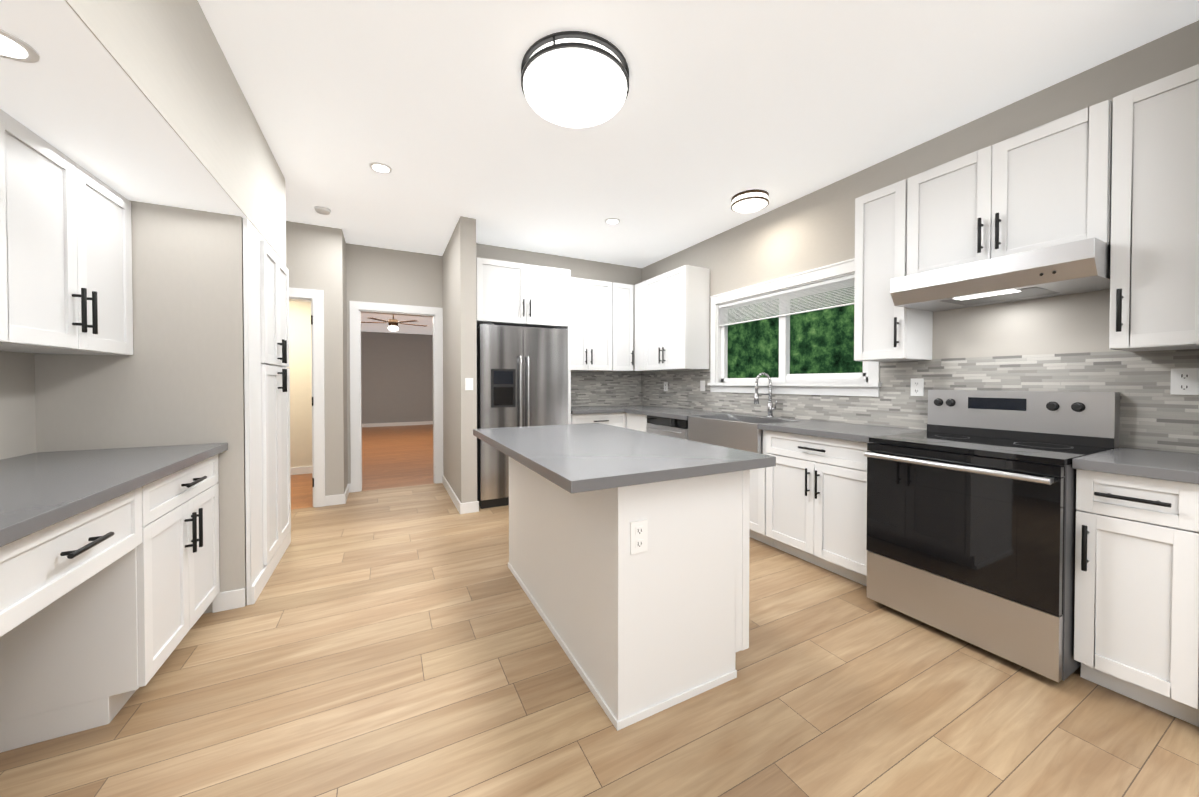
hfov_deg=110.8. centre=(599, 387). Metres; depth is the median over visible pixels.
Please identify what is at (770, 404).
faucet
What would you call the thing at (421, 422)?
baseboard
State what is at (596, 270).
wall
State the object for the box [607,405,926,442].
countertop
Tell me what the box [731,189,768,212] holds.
ceiling light
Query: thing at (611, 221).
recessed light
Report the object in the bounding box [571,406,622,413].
countertop
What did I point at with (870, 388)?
window
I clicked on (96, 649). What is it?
base cabinet
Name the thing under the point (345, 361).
wall
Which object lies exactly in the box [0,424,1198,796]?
floor
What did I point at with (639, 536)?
outlet
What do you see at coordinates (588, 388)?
tile backsplash
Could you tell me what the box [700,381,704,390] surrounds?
electrical outlet
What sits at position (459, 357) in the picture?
wall
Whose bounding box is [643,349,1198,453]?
tile backsplash
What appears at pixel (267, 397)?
pantry
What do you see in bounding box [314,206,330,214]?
smoke detector
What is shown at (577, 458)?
island countertop
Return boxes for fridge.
[477,323,567,508]
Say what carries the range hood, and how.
attached to the upper cabinet at (1049, 184)
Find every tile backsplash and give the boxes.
[571,371,642,406]
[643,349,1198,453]
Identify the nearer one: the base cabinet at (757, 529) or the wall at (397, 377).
the base cabinet at (757, 529)
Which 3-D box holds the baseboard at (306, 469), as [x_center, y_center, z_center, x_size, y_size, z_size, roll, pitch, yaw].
[-5.158,1.126,4.980,3.352,0.100,0.016,0,1,-27]
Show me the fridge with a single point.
(522, 376)
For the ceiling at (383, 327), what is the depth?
10.01 m
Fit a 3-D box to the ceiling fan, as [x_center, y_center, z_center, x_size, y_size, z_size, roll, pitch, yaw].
[-4.115,-1.309,8.252,1.295,0.390,1.238,0,1,-27]
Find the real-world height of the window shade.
0.220 m
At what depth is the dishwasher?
4.08 m
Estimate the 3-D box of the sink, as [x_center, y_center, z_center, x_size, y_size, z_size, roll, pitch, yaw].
[1.216,0.393,3.549,0.500,0.252,0.800,0,1,-27]
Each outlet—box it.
[630,519,647,553]
[664,382,667,390]
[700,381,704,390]
[910,378,923,395]
[1170,368,1198,394]
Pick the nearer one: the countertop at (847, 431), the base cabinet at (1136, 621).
the base cabinet at (1136, 621)
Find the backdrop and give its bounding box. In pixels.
[728,287,862,377]
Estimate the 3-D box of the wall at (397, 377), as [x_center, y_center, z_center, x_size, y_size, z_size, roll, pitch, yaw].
[-6.424,-0.224,11.583,7.400,2.640,0.300,0,1,-27]
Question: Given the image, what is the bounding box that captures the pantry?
[243,218,290,604]
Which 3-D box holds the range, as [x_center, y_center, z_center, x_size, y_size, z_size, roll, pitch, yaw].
[1.951,0.615,2.120,0.782,1.190,0.748,0,1,-27]
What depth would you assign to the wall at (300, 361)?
5.56 m
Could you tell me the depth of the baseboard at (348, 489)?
4.32 m
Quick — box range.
[864,390,1119,682]
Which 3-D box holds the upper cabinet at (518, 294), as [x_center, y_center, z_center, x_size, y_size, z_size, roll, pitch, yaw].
[-0.884,-0.049,4.521,1.000,2.460,0.636,0,1,-27]
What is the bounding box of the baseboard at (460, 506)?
[442,475,464,513]
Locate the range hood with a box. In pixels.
[890,237,1110,311]
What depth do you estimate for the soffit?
1.51 m
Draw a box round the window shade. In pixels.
[719,274,854,326]
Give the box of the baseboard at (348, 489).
[342,483,350,503]
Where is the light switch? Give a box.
[465,378,472,389]
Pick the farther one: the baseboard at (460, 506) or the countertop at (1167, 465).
the baseboard at (460, 506)
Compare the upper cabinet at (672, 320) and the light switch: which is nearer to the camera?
the light switch
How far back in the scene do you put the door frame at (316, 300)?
4.09 m
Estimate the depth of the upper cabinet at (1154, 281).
1.68 m
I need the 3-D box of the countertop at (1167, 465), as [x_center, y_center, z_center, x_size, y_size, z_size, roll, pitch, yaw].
[2.256,0.305,1.680,0.645,0.040,0.296,0,1,-27]
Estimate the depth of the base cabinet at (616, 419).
4.69 m
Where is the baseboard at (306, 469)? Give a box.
[290,466,311,474]
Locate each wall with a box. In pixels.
[0,351,35,459]
[35,200,246,613]
[286,221,344,495]
[287,301,311,467]
[343,234,347,489]
[346,243,434,483]
[361,331,432,423]
[434,255,441,481]
[442,216,476,502]
[476,243,641,406]
[642,20,1198,453]
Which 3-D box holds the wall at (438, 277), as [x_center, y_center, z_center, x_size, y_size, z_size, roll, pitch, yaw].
[-1.998,-0.221,5.125,0.090,2.790,0.120,0,1,-27]
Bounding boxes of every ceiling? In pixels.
[198,0,1198,267]
[361,313,431,334]
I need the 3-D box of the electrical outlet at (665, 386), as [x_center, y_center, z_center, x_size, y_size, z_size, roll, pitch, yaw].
[0.823,-0.011,5.137,0.008,0.115,0.072,0,1,-27]
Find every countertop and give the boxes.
[0,443,227,546]
[473,423,775,493]
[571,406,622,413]
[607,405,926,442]
[1072,447,1198,483]
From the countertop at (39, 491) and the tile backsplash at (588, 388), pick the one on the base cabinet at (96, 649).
the countertop at (39, 491)
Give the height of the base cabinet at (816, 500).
0.890 m
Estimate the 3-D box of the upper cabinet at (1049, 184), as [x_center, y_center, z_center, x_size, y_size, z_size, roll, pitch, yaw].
[2.146,-0.941,2.196,0.366,0.620,0.780,0,1,-27]
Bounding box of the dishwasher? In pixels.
[646,415,687,439]
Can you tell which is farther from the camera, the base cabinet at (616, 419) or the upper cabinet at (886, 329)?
the base cabinet at (616, 419)
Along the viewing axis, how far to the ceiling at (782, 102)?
2.26 m
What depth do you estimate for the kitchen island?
1.64 m
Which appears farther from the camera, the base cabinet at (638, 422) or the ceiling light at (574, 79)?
the base cabinet at (638, 422)
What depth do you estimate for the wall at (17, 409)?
1.83 m
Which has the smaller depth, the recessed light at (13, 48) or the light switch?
the recessed light at (13, 48)
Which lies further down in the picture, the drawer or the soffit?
the drawer
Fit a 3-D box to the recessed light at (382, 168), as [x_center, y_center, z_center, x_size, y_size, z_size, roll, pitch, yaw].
[-1.582,-1.586,2.992,0.150,0.008,0.150,0,1,-27]
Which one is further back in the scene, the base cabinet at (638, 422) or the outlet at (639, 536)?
the base cabinet at (638, 422)
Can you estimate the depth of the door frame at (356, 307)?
4.77 m
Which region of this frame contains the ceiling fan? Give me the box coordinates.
[361,315,426,330]
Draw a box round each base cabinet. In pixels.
[0,454,219,752]
[571,412,625,427]
[626,413,646,431]
[749,430,773,546]
[766,430,868,585]
[1074,469,1198,726]
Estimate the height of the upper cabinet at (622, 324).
1.080 m
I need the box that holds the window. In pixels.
[707,258,881,396]
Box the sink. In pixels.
[688,414,793,453]
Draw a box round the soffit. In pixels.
[0,0,285,263]
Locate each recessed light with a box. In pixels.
[0,29,39,62]
[369,162,391,173]
[605,218,619,224]
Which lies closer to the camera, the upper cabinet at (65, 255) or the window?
the upper cabinet at (65, 255)
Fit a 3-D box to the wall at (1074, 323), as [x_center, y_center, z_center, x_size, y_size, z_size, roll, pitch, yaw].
[2.201,-0.191,2.634,0.120,2.790,7.070,0,1,-27]
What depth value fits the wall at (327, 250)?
4.15 m
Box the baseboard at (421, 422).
[362,421,432,426]
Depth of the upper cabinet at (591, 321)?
4.91 m
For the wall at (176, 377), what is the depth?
2.15 m
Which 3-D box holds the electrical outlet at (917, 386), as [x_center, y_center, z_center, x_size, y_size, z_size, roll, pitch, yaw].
[2.081,-0.002,2.710,0.008,0.115,0.072,0,1,-27]
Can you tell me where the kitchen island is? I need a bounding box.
[508,457,749,730]
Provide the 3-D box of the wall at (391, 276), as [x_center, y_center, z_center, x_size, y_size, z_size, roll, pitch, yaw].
[-2.500,-0.218,4.865,1.040,2.790,0.120,0,1,-27]
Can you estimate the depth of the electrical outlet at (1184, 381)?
1.80 m
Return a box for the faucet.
[754,372,776,416]
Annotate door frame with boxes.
[289,287,324,506]
[349,301,442,492]
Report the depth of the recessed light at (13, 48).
1.12 m
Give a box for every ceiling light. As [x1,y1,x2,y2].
[521,31,628,127]
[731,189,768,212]
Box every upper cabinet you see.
[0,109,132,355]
[476,257,570,423]
[570,277,611,370]
[612,282,633,371]
[634,265,709,370]
[854,179,932,361]
[907,100,1112,275]
[1109,64,1198,351]
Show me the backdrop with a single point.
(821, 341)

